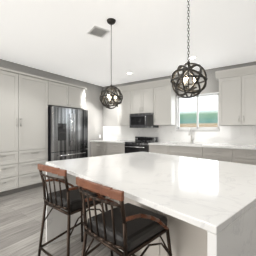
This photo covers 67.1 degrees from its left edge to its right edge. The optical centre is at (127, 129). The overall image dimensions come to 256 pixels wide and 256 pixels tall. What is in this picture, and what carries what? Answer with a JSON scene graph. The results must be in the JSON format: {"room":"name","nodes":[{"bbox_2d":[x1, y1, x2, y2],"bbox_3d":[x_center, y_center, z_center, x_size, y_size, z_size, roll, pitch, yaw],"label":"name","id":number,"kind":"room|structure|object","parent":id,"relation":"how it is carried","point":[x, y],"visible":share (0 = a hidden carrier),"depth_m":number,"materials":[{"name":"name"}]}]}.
{"room":"kitchen","nodes":[
{"label":"kitchen","id":0,"kind":"room"},
{"bbox_2d":[0,59,102,156],"bbox_3d":[-3.288,-0.123,3.516,0.150,2.800,8.550,0,0,34],"label":"wall","id":1,"kind":"structure","parent":0,"point":[93,106],"depth_m":6.33,"materials":[{"name":"paint"}]},
{"bbox_2d":[48,79,85,109],"bbox_3d":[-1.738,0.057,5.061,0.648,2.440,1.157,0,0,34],"label":"upper cabinet","id":2,"kind":"object","parent":1,"relation":"attached to","point":[64,95],"visible":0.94,"depth_m":4.82,"materials":[{"name":"grey paint"}]},
{"bbox_2d":[0,186,118,255],"bbox_3d":[-0.136,1.327,1.261,8.000,0.100,8.800,0,0,34],"label":"floor","id":3,"kind":"structure","parent":0,"point":[21,214],"depth_m":2.40,"materials":[{"name":"grey wood"}]},
{"bbox_2d":[0,67,23,196],"bbox_3d":[-2.637,0.057,3.780,0.616,2.440,0.793,0,0,34],"label":"tall cabinet","id":4,"kind":"object","parent":3,"relation":"on","point":[23,125],"depth_m":3.78,"materials":[{"name":"grey paint"}]},
{"bbox_2d":[24,73,47,189],"bbox_3d":[-2.286,0.057,4.292,0.616,2.440,0.724,0,0,34],"label":"tall cabinet","id":5,"kind":"object","parent":3,"relation":"on","point":[35,87],"depth_m":4.17,"materials":[{"name":"grey paint"}]},
{"bbox_2d":[48,106,87,160],"bbox_3d":[-1.671,0.377,4.984,0.816,1.800,1.070,0,0,34],"label":"refrigerator","id":6,"kind":"object","parent":3,"relation":"on","point":[67,133],"visible":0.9,"depth_m":4.67,"materials":[{"name":"grey metal"}]},
{"bbox_2d":[38,164,112,255],"bbox_3d":[-0.506,0.794,1.847,0.511,0.970,0.564,0,0,39],"label":"bar stool","id":7,"kind":"object","parent":3,"relation":"on","point":[68,200],"visible":0.83,"depth_m":1.69,"materials":[{"name":"brown metal"}]},
{"bbox_2d":[90,141,105,156],"bbox_3d":[-0.778,0.837,6.417,0.696,0.880,0.615,0,0,34],"label":"base cabinet","id":8,"kind":"object","parent":3,"relation":"on","point":[98,148],"depth_m":6.17,"materials":[{"name":"grey paint"}]},
{"bbox_2d":[106,141,127,154],"bbox_3d":[-0.224,0.837,6.037,0.769,0.880,0.615,0,0,34],"label":"base cabinet","id":9,"kind":"object","parent":3,"relation":"on","point":[111,149],"depth_m":5.81,"materials":[{"name":"grey paint"}]},
{"bbox_2d":[114,141,125,144],"bbox_3d":[-0.492,0.377,6.208,1.405,0.040,0.635,0,0,34],"label":"countertop","id":10,"kind":"structure","parent":9,"relation":"on","point":[115,142],"depth_m":5.72,"materials":[{"name":"white stone"}]},
{"bbox_2d":[76,177,171,255],"bbox_3d":[-0.014,0.794,1.322,0.511,0.970,0.564,0,0,44],"label":"bar stool","id":11,"kind":"object","parent":3,"relation":"on","point":[128,229],"visible":1,"depth_m":1.18,"materials":[{"name":"brown metal"}]},
{"bbox_2d":[125,136,157,152],"bbox_3d":[0.372,0.747,5.548,0.760,1.060,0.696,0,0,34],"label":"range","id":12,"kind":"object","parent":3,"relation":"on","point":[139,144],"visible":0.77,"depth_m":5.40,"materials":[{"name":"black metal"}]},
{"bbox_2d":[46,152,255,255],"bbox_3d":[0.288,0.817,1.929,1.538,0.920,1.897,0,0,-41],"label":"kitchen island","id":13,"kind":"object","parent":3,"relation":"on","point":[206,207],"visible":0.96,"depth_m":1.33,"materials":[{"name":"white stone"}]},
{"bbox_2d":[149,145,169,154],"bbox_3d":[0.974,0.837,5.215,0.602,0.880,0.615,0,0,34],"label":"base cabinet","id":14,"kind":"object","parent":3,"relation":"on","point":[161,149],"depth_m":4.95,"materials":[{"name":"grey paint"}]},
{"bbox_2d":[170,145,205,158],"bbox_3d":[1.540,0.837,4.825,0.889,0.880,0.615,0,0,34],"label":"base cabinet","id":15,"kind":"object","parent":3,"relation":"on","point":[178,150],"depth_m":4.55,"materials":[{"name":"grey paint"}]},
{"bbox_2d":[206,149,237,162],"bbox_3d":[2.105,0.837,4.438,0.717,0.880,0.615,0,0,34],"label":"base cabinet","id":16,"kind":"object","parent":3,"relation":"on","point":[227,155],"depth_m":4.12,"materials":[{"name":"grey paint"}]},
{"bbox_2d":[150,141,255,148],"bbox_3d":[2.708,0.377,4.012,4.824,0.040,0.635,0,0,34],"label":"countertop","id":17,"kind":"structure","parent":16,"relation":"on","point":[159,142],"depth_m":4.33,"materials":[{"name":"white stone"}]},
{"bbox_2d":[238,149,255,164],"bbox_3d":[2.576,0.837,4.115,0.659,0.880,0.615,0,0,34],"label":"base cabinet","id":18,"kind":"object","parent":3,"relation":"on","point":[245,156],"depth_m":3.88,"materials":[{"name":"grey paint"}]},
{"bbox_2d":[0,0,255,86],"bbox_3d":[-0.136,-1.573,1.261,8.000,0.100,8.800,0,0,34],"label":"ceiling","id":19,"kind":"structure","parent":0,"point":[149,39],"depth_m":3.16,"materials":[{"name":"white paint"}]},
{"bbox_2d":[87,25,109,37],"bbox_3d":[-0.460,-1.516,3.009,0.270,0.012,0.270,0,0,-36],"label":"ceiling vent","id":20,"kind":"object","parent":19,"relation":"in","point":[97,31],"visible":1,"depth_m":2.99,"materials":[{"name":"grey metal"}]},
{"bbox_2d":[100,18,122,108],"bbox_3d":[-0.234,-0.908,2.700,0.327,1.243,0.327,0,0,34],"label":"pendant light","id":21,"kind":"object","parent":19,"relation":"hanging from","point":[111,22],"visible":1,"depth_m":2.65,"materials":[{"name":"grey metal"}]},
{"bbox_2d":[170,0,207,97],"bbox_3d":[0.554,-0.908,1.770,0.327,1.243,0.327,0,0,34],"label":"pendant light","id":22,"kind":"object","parent":19,"relation":"hanging from","point":[184,79],"visible":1,"depth_m":1.71,"materials":[{"name":"grey metal"}]},
{"bbox_2d":[103,61,255,125],"bbox_3d":[2.283,-0.123,4.786,7.600,2.800,0.150,0,0,34],"label":"wall","id":23,"kind":"structure","parent":0,"point":[110,115],"depth_m":5.17,"materials":[{"name":"paint"}]},
{"bbox_2d":[115,78,176,125],"bbox_3d":[0.468,-0.723,5.684,1.910,1.200,0.415,0,0,34],"label":"upper cabinet","id":24,"kind":"object","parent":23,"relation":"attached to","point":[157,98],"visible":0.94,"depth_m":5.41,"materials":[{"name":"grey paint"}]},
{"bbox_2d":[130,113,158,127],"bbox_3d":[0.455,-0.258,5.669,0.760,0.410,0.444,0,0,34],"label":"over-the-range microwave","id":25,"kind":"object","parent":24,"relation":"attached to","point":[142,120],"visible":1,"depth_m":5.49,"materials":[{"name":"grey metal"}]},
{"bbox_2d":[176,92,219,130],"bbox_3d":[1.821,-0.446,5.085,1.100,0.955,0.180,0,0,34],"label":"window","id":26,"kind":"structure","parent":23,"relation":"in","point":[179,128],"depth_m":5.10,"materials":[{"name":"white"}]},
{"bbox_2d":[215,65,255,125],"bbox_3d":[3.238,-0.708,3.782,2.760,1.230,0.415,0,0,34],"label":"upper cabinet","id":27,"kind":"object","parent":23,"relation":"attached to","point":[237,96],"visible":1,"depth_m":4.20,"materials":[{"name":"grey paint"}]},
{"label":"outside","id":28,"kind":"structure","parent":0,"visible":0},
{"bbox_2d":[180,95,217,126],"bbox_3d":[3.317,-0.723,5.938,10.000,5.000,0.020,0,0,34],"label":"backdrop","id":29,"kind":"structure","parent":28,"point":[209,115],"depth_m":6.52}
]}

